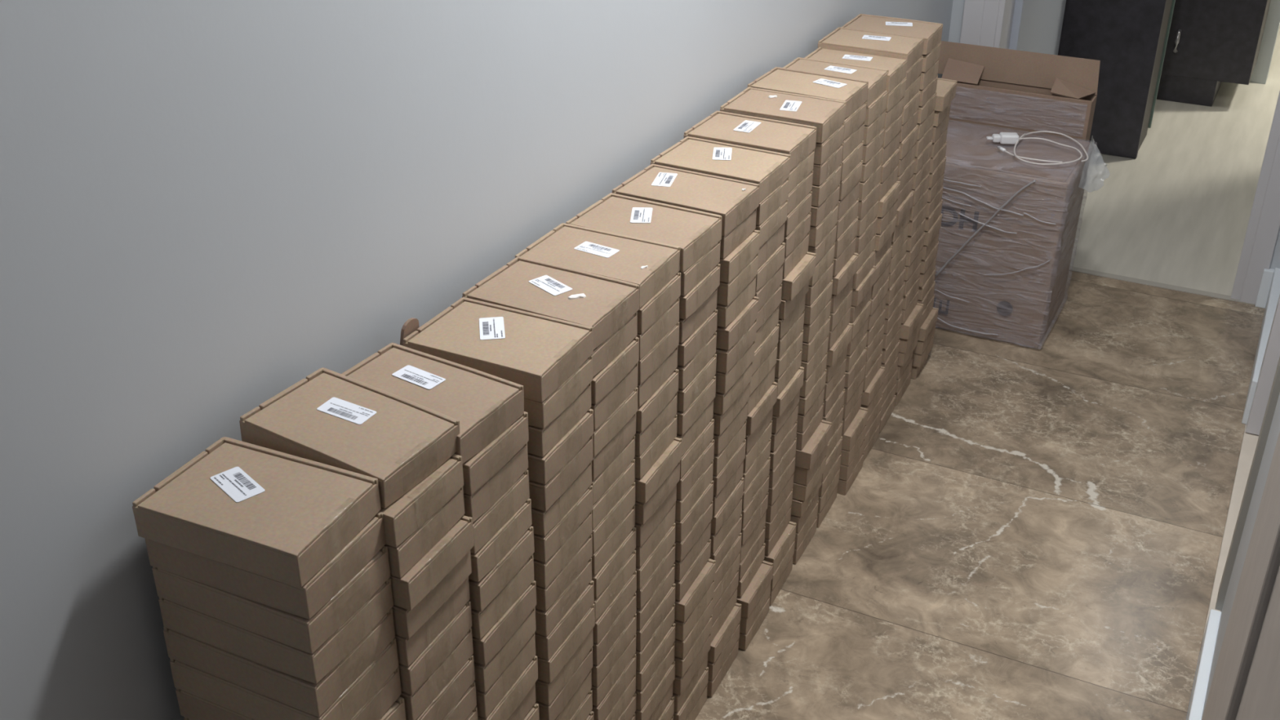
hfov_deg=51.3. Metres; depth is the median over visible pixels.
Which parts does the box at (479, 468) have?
lid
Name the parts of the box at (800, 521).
lid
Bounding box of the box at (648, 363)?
[637,321,679,384]
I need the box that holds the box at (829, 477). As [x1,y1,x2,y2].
[818,452,841,496]
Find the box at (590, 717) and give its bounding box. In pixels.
[585,711,594,719]
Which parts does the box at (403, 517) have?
lid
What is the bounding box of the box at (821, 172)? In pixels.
[812,142,843,185]
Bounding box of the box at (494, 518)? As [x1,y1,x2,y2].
[470,469,529,554]
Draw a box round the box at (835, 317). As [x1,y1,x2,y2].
[829,288,852,330]
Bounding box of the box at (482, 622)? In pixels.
[471,554,533,639]
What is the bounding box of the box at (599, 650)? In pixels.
[592,592,636,665]
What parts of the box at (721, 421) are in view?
lid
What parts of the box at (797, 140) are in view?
lid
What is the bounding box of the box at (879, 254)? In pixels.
[873,234,892,266]
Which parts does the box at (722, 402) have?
lid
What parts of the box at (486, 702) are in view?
lid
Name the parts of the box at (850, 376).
lid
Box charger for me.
[986,130,1088,164]
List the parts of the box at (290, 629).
lid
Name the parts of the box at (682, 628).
lid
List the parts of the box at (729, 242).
lid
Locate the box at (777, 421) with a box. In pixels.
[771,390,799,433]
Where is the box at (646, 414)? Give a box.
[635,368,678,431]
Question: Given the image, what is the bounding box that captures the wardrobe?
[1057,0,1175,158]
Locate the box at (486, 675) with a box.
[474,606,536,693]
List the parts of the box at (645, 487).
lid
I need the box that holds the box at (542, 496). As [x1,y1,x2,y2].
[528,435,592,511]
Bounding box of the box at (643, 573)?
[635,522,675,589]
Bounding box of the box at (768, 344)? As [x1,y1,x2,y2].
[751,323,779,374]
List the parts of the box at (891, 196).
lid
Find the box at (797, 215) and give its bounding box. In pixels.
[784,191,812,235]
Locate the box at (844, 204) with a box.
[837,179,860,219]
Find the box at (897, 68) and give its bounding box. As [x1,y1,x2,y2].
[804,47,906,93]
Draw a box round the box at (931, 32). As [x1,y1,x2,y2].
[841,13,942,54]
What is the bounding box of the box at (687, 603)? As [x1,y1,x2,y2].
[674,558,715,622]
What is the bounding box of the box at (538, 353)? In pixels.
[400,297,593,402]
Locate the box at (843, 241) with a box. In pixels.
[833,216,857,257]
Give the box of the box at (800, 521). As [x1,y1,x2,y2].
[790,490,818,533]
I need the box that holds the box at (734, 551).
[714,533,742,588]
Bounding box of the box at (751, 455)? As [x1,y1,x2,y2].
[742,420,772,471]
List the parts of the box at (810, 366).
lid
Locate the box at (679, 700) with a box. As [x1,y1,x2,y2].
[672,653,707,712]
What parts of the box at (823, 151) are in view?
lid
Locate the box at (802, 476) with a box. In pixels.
[793,443,827,485]
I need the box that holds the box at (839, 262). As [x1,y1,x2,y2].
[832,235,856,275]
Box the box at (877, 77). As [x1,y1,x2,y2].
[782,57,888,106]
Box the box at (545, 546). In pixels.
[533,484,593,562]
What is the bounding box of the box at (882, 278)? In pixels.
[870,262,890,298]
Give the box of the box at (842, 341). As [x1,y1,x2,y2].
[826,323,853,366]
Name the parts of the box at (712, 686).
lid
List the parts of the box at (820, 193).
lid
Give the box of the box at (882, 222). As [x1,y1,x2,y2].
[875,198,897,234]
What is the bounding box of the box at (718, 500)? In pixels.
[712,460,743,515]
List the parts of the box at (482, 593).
lid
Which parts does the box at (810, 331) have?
lid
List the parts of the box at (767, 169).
lid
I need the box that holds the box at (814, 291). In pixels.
[804,260,833,305]
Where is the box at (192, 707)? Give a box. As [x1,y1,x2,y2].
[175,667,401,719]
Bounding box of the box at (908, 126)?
[899,107,919,142]
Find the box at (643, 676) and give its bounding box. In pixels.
[635,622,675,690]
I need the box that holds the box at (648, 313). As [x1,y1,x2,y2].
[637,271,680,333]
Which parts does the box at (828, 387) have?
lid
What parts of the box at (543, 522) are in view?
lid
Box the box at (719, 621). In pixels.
[711,587,737,641]
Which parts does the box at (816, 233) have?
lid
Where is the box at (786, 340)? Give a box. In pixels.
[776,311,804,358]
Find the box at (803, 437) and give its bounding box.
[795,403,823,449]
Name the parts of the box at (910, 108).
lid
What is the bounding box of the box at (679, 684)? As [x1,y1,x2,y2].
[672,632,711,695]
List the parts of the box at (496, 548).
lid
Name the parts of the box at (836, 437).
lid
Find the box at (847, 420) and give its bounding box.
[841,393,862,434]
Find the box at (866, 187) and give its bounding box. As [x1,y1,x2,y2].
[858,163,881,200]
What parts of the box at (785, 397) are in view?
lid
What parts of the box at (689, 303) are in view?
lid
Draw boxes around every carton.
[933,121,1108,348]
[937,40,1100,142]
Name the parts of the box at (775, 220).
lid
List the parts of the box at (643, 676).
lid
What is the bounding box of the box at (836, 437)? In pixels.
[826,420,843,459]
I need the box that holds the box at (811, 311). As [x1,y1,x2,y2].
[804,280,832,324]
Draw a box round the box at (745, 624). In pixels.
[739,581,771,634]
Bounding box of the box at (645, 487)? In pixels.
[634,437,682,503]
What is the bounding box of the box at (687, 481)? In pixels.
[676,439,714,499]
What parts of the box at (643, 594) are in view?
lid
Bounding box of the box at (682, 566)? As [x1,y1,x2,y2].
[674,520,711,581]
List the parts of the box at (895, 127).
lid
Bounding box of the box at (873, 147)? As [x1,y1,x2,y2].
[862,128,884,163]
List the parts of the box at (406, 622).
lid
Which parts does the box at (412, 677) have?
lid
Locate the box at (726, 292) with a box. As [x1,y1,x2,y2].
[716,253,758,306]
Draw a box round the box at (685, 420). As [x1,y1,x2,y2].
[675,375,715,435]
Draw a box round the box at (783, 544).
[763,520,796,573]
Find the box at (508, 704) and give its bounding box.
[477,655,537,719]
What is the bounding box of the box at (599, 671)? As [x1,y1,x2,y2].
[591,613,636,686]
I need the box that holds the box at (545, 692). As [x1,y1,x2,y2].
[535,628,593,705]
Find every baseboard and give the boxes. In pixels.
[1186,608,1221,719]
[1241,267,1279,424]
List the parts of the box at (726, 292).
lid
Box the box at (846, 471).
[839,438,865,480]
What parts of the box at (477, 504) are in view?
lid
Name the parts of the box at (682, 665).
lid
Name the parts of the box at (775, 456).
lid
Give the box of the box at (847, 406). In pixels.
[842,378,863,418]
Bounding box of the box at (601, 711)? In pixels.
[591,653,635,719]
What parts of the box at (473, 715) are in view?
lid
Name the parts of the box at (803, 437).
lid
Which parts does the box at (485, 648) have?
lid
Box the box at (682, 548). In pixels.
[675,500,712,561]
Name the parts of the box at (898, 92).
lid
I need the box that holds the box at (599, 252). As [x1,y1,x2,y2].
[515,222,680,308]
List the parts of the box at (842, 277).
lid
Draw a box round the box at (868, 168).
[860,145,883,182]
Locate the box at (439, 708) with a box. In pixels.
[416,654,475,719]
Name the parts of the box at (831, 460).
lid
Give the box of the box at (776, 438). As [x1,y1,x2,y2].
[770,403,798,451]
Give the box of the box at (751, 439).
[744,406,773,453]
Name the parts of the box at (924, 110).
lid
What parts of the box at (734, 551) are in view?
lid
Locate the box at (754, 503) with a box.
[741,475,769,527]
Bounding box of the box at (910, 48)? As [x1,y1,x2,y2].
[817,26,924,71]
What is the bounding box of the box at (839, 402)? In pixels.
[822,388,844,422]
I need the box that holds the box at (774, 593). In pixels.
[769,555,793,605]
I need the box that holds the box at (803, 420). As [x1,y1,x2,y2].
[796,386,824,432]
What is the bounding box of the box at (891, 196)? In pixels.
[876,181,900,217]
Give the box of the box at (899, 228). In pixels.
[891,210,910,241]
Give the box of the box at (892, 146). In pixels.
[880,130,900,164]
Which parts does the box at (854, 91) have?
lid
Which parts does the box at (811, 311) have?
lid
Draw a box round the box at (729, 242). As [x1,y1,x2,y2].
[720,208,756,258]
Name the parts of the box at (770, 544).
lid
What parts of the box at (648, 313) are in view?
lid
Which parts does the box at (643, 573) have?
lid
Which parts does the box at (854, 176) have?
lid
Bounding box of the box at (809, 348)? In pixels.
[801,315,830,361]
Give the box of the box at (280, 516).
[132,436,381,586]
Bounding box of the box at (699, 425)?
[675,400,713,455]
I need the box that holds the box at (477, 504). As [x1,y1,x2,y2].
[463,442,528,522]
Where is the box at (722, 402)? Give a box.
[713,361,752,414]
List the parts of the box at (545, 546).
lid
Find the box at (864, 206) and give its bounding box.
[857,180,880,219]
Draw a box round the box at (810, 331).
[802,298,831,342]
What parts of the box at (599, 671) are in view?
lid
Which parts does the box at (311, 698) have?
lid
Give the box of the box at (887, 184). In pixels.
[879,164,898,200]
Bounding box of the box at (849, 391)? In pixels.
[844,362,866,403]
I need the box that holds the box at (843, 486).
[836,453,863,495]
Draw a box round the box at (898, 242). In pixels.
[890,222,909,257]
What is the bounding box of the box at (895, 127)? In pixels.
[882,112,902,147]
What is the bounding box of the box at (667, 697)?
[648,681,673,719]
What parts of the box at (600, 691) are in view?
lid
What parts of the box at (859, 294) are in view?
lid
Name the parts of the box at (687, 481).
lid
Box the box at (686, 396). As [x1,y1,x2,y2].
[676,353,716,412]
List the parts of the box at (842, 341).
lid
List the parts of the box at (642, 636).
lid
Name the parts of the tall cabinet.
handle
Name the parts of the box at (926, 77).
lid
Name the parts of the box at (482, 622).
lid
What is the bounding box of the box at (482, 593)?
[468,525,534,612]
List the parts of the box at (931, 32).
lid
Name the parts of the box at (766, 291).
lid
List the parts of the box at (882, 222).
lid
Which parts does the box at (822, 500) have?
lid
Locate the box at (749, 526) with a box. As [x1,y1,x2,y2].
[740,492,768,545]
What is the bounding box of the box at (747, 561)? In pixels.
[738,526,765,580]
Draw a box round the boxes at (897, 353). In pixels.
[860,111,949,462]
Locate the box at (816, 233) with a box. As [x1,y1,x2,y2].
[808,203,838,247]
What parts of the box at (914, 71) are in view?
lid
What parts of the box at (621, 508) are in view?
lid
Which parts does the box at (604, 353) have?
lid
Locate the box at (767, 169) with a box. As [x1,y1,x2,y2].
[650,136,791,202]
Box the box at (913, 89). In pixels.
[902,74,920,106]
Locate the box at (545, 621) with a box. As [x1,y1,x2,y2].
[534,557,591,636]
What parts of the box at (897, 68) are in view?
lid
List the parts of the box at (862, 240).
lid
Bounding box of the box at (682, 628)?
[673,579,714,640]
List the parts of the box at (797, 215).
lid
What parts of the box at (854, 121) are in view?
lid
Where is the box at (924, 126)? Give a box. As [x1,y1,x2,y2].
[916,108,934,140]
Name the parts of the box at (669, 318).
lid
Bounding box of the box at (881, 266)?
[874,245,892,283]
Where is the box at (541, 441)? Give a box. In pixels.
[527,382,591,457]
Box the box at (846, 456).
[840,423,866,466]
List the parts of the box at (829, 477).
lid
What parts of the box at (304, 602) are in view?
lid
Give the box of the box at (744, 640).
[738,595,770,650]
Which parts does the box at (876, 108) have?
lid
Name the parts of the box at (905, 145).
lid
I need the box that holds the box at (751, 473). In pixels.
[742,438,770,490]
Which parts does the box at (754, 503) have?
lid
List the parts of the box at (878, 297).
lid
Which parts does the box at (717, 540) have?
lid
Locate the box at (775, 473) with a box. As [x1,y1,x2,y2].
[768,437,796,488]
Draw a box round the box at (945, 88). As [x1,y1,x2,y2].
[934,77,956,111]
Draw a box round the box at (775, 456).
[769,420,797,469]
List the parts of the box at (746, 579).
lid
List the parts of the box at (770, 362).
lid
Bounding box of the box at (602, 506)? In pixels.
[591,458,635,529]
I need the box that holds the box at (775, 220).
[755,199,788,247]
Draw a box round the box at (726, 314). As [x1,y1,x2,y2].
[715,275,755,327]
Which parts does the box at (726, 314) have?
lid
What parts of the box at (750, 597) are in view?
lid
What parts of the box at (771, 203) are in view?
lid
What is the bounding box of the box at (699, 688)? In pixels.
[673,666,708,719]
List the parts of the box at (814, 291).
lid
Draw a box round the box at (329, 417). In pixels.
[239,367,459,508]
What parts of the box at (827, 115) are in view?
lid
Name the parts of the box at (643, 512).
lid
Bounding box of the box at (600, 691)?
[591,634,635,706]
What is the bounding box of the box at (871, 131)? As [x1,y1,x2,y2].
[862,110,885,145]
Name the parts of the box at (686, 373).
lid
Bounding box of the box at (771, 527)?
[764,488,792,539]
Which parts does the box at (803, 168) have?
lid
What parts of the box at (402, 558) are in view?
lid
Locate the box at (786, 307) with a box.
[778,280,808,319]
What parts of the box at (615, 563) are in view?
lid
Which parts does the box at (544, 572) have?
lid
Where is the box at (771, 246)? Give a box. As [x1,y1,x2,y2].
[757,222,785,268]
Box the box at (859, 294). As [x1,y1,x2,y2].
[851,266,875,306]
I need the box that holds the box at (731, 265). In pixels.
[718,229,759,283]
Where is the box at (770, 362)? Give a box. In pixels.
[749,344,777,395]
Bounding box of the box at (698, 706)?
[685,684,707,719]
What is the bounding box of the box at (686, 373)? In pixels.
[675,331,716,389]
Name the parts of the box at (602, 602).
lid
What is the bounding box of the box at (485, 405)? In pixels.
[342,342,524,463]
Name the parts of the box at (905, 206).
lid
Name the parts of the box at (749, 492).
lid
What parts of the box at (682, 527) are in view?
lid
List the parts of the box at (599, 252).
lid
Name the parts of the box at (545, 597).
lid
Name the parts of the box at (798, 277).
lid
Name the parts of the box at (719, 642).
lid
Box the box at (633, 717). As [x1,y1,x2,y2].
[630,712,635,719]
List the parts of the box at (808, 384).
lid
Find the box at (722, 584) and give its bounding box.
[713,551,740,606]
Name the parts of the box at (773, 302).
lid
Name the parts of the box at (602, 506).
lid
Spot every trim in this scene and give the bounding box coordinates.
[959,0,1279,304]
[1069,266,1254,305]
[1200,424,1258,649]
[1201,431,1279,719]
[1214,357,1279,610]
[1245,294,1279,435]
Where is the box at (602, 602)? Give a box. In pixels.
[593,550,635,621]
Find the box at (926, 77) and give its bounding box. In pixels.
[919,57,939,89]
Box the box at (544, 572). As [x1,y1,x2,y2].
[533,511,592,587]
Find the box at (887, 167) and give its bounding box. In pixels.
[880,146,900,182]
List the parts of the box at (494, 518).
lid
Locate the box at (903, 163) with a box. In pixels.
[897,142,916,176]
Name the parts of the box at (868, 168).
lid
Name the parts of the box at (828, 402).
lid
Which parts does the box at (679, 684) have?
lid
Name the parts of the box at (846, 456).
lid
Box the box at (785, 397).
[772,366,804,416]
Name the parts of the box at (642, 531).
lid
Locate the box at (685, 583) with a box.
[674,538,711,600]
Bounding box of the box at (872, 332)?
[866,306,885,346]
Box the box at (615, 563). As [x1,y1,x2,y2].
[591,526,635,598]
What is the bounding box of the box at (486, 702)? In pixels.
[475,632,535,718]
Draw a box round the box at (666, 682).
[635,660,675,719]
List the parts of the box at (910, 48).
lid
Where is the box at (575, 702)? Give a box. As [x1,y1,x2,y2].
[555,669,591,719]
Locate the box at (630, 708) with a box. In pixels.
[617,693,636,719]
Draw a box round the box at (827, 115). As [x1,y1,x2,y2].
[720,87,846,142]
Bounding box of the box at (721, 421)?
[711,382,750,435]
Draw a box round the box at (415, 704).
[400,627,473,719]
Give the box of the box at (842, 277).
[831,253,858,295]
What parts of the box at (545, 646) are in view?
lid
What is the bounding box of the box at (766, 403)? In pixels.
[746,382,777,435]
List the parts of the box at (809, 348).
lid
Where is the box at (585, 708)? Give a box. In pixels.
[569,689,592,719]
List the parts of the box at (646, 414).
lid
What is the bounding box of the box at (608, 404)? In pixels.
[590,363,637,430]
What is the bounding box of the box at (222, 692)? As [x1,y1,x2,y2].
[169,638,399,719]
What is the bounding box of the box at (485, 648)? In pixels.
[472,580,536,665]
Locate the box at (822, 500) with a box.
[817,467,839,512]
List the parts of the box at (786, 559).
lid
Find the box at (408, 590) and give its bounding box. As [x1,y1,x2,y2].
[389,515,474,610]
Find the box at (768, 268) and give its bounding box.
[755,242,785,291]
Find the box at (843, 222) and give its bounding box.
[835,197,858,239]
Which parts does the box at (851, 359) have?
lid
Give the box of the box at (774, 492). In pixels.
[768,454,795,505]
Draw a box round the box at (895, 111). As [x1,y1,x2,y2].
[883,95,904,129]
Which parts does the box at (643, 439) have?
lid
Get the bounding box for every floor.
[694,270,1265,719]
[1070,25,1279,305]
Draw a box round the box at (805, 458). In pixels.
[795,419,831,470]
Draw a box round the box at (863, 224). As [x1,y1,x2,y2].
[856,198,879,235]
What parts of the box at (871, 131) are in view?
lid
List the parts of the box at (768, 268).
lid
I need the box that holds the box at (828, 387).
[823,355,846,399]
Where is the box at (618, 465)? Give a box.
[591,435,635,503]
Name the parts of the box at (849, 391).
lid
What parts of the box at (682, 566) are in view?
lid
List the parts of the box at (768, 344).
lid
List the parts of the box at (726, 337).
lid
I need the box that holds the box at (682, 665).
[674,614,712,677]
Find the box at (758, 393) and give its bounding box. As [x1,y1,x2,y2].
[747,364,775,414]
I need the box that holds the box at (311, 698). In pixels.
[163,608,395,716]
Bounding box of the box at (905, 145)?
[898,124,918,159]
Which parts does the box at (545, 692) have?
lid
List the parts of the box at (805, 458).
lid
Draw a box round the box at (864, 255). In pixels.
[857,232,875,270]
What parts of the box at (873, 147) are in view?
lid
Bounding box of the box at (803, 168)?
[788,149,814,192]
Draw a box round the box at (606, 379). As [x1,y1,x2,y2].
[591,337,639,404]
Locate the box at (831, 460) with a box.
[822,436,842,481]
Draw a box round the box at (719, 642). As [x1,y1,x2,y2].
[707,602,741,662]
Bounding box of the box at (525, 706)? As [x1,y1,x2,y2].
[507,682,535,719]
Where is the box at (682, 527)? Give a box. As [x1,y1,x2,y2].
[675,480,713,542]
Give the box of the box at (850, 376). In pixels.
[844,346,866,387]
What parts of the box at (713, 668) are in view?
lid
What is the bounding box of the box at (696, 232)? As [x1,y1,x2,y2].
[565,192,722,271]
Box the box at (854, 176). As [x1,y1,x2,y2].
[838,160,862,199]
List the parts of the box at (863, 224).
lid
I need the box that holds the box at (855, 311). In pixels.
[849,287,871,323]
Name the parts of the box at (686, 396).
lid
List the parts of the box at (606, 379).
lid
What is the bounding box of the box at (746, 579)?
[737,542,764,596]
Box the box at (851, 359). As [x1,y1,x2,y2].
[845,331,867,371]
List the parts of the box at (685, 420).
lid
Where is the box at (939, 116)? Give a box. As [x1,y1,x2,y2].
[933,102,951,126]
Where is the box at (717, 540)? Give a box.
[709,496,742,554]
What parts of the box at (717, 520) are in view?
lid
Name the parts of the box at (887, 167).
lid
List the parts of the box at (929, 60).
lid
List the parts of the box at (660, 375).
lid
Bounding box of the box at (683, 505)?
[675,460,713,520]
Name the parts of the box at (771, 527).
lid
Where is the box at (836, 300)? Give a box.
[830,275,853,312]
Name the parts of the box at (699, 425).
lid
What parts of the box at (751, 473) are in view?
lid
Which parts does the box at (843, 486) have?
lid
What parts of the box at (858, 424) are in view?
lid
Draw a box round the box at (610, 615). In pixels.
[592,570,636,644]
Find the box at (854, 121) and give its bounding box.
[843,101,866,140]
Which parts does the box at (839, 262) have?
lid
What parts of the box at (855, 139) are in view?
lid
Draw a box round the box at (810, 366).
[800,334,828,379]
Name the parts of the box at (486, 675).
lid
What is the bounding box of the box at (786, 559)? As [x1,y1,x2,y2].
[770,538,795,590]
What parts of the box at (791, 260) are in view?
lid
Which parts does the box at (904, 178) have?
lid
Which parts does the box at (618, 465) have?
lid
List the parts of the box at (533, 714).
lid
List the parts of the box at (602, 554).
lid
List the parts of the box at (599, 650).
lid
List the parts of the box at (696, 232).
lid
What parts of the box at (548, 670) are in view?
lid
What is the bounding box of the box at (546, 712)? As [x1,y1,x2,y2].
[535,647,592,719]
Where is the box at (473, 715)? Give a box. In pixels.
[465,706,478,719]
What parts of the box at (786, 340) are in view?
lid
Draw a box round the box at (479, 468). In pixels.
[462,411,528,494]
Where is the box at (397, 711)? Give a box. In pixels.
[183,696,405,719]
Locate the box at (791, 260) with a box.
[782,231,808,278]
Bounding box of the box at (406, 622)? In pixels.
[391,550,471,639]
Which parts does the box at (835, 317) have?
lid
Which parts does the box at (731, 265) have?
lid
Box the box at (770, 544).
[764,505,791,555]
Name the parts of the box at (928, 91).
lid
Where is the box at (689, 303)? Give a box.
[678,263,719,319]
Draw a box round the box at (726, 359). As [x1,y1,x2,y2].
[715,319,757,373]
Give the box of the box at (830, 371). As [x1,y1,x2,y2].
[825,345,848,382]
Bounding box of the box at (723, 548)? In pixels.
[709,514,742,568]
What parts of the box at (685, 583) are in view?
lid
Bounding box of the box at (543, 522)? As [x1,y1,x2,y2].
[531,461,591,536]
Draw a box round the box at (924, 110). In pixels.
[917,91,937,123]
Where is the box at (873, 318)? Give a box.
[867,293,886,329]
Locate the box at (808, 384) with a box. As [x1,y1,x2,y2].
[800,351,827,396]
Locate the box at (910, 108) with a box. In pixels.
[902,90,919,124]
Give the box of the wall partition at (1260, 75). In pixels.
[1249,0,1279,84]
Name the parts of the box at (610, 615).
lid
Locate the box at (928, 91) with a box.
[919,75,937,106]
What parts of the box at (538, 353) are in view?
lid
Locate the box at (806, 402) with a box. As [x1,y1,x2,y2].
[797,368,826,414]
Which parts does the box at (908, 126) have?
lid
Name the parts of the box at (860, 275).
lid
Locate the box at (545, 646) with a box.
[534,580,594,660]
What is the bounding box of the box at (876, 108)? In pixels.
[864,90,888,125]
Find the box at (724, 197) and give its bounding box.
[612,164,759,235]
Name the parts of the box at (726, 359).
lid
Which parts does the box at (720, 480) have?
lid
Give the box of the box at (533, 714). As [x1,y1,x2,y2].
[523,702,539,719]
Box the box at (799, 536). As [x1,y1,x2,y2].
[794,501,818,548]
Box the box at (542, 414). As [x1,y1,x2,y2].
[524,355,592,428]
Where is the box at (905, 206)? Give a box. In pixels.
[895,190,914,226]
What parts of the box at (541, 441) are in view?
lid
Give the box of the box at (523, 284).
[462,256,639,349]
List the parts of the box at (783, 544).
lid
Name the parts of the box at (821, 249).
lid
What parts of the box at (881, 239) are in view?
lid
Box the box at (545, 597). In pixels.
[535,533,592,611]
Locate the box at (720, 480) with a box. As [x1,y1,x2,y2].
[711,439,746,496]
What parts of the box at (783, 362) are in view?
lid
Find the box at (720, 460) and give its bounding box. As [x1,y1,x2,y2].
[712,420,746,475]
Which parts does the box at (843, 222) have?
lid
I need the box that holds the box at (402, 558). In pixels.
[384,486,464,577]
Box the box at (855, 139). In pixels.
[841,121,864,160]
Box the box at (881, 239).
[874,213,897,250]
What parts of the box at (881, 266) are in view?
lid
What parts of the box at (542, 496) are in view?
lid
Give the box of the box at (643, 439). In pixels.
[635,391,677,456]
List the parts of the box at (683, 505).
lid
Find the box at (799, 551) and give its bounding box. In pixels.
[792,516,817,564]
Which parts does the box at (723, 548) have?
lid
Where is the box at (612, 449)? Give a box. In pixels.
[591,413,635,479]
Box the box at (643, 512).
[635,462,679,524]
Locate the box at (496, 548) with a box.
[468,498,532,582]
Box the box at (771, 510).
[765,473,793,522]
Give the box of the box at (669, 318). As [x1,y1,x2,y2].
[635,297,679,359]
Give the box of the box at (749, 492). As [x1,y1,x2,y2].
[742,456,770,510]
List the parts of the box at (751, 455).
lid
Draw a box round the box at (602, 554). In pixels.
[591,505,635,575]
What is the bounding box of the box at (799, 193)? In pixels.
[786,170,813,214]
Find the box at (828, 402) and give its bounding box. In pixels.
[822,372,845,416]
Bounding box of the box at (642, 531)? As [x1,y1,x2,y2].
[634,484,676,546]
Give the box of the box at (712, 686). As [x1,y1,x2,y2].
[706,639,738,697]
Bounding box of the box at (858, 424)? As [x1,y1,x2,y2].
[841,407,868,451]
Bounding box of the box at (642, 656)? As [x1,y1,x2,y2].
[635,603,675,671]
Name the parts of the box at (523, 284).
lid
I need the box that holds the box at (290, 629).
[151,546,390,653]
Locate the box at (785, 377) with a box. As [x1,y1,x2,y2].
[773,348,802,395]
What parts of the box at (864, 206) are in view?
lid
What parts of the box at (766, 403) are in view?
lid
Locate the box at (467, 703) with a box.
[443,681,476,719]
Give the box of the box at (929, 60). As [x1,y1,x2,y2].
[921,41,941,71]
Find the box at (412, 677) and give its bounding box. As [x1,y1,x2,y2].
[398,600,471,694]
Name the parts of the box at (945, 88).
lid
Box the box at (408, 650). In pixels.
[394,576,470,666]
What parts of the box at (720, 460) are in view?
lid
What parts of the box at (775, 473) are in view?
lid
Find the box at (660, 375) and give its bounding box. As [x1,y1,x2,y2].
[636,346,677,407]
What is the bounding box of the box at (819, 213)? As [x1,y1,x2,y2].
[809,184,839,226]
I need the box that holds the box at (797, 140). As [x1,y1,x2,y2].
[683,110,817,170]
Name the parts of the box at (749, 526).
lid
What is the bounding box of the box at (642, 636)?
[635,582,675,651]
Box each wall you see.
[0,0,952,719]
[948,0,1279,270]
[1200,392,1279,719]
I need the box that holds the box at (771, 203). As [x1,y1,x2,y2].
[755,177,789,225]
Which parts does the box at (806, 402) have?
lid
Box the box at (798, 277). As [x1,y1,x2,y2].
[781,251,816,300]
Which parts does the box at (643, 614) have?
lid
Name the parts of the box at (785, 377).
lid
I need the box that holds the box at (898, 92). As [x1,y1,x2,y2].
[884,76,906,111]
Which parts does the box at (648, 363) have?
lid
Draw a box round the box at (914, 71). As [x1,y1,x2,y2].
[905,55,923,88]
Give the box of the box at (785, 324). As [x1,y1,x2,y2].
[777,294,805,338]
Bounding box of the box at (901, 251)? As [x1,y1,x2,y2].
[888,237,907,273]
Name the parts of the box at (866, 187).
lid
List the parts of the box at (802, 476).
lid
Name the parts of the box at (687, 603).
lid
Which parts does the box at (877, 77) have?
lid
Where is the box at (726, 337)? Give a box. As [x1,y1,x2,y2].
[715,296,759,350]
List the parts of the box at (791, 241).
lid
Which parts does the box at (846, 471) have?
lid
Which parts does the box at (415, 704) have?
lid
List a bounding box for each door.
[1008,0,1066,55]
[1235,564,1279,719]
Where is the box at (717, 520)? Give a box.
[710,477,744,534]
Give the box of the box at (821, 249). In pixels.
[808,223,836,264]
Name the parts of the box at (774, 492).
lid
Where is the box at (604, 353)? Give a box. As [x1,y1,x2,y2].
[591,311,637,377]
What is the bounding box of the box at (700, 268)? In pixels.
[679,240,720,295]
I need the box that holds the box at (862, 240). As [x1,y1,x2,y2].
[854,215,877,253]
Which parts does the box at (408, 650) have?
lid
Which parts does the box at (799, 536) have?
lid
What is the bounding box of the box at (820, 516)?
[816,484,837,527]
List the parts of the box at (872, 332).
lid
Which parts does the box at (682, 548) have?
lid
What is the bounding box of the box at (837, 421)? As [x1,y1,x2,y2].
[828,405,844,441]
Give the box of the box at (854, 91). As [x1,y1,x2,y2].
[746,66,868,118]
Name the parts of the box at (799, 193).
lid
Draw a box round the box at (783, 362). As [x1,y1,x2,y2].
[774,329,803,377]
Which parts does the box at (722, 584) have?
lid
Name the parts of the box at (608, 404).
lid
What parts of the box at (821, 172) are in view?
lid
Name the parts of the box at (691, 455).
lid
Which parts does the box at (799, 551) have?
lid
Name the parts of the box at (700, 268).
lid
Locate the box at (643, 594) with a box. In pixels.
[635,542,675,608]
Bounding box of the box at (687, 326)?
[679,288,717,342]
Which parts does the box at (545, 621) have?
lid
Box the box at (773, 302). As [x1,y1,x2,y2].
[756,284,782,329]
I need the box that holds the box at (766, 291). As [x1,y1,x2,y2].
[754,263,783,310]
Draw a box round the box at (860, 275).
[852,248,875,288]
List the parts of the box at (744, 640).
lid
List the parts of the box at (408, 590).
lid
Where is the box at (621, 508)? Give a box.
[591,482,635,553]
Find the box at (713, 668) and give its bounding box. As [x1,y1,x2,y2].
[706,621,740,680]
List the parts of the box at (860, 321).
lid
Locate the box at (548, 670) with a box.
[537,604,595,683]
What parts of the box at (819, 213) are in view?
lid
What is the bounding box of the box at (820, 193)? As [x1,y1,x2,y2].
[810,163,841,206]
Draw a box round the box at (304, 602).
[144,511,386,619]
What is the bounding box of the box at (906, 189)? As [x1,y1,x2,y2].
[897,174,913,208]
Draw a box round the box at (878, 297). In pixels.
[869,276,888,315]
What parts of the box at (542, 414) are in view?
lid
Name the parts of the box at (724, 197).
lid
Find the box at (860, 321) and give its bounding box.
[848,298,871,339]
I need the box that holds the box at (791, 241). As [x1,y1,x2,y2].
[782,211,811,257]
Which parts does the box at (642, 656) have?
lid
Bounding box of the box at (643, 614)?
[635,563,675,630]
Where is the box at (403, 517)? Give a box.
[379,453,463,547]
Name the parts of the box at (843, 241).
lid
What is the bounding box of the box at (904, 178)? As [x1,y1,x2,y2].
[896,158,915,191]
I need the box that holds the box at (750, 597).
[736,560,773,618]
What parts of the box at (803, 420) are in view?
lid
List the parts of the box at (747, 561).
lid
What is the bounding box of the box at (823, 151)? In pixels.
[813,122,844,164]
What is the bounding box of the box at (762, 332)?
[755,304,779,350]
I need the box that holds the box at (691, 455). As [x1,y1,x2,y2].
[680,418,714,478]
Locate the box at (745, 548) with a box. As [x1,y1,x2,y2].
[739,510,766,562]

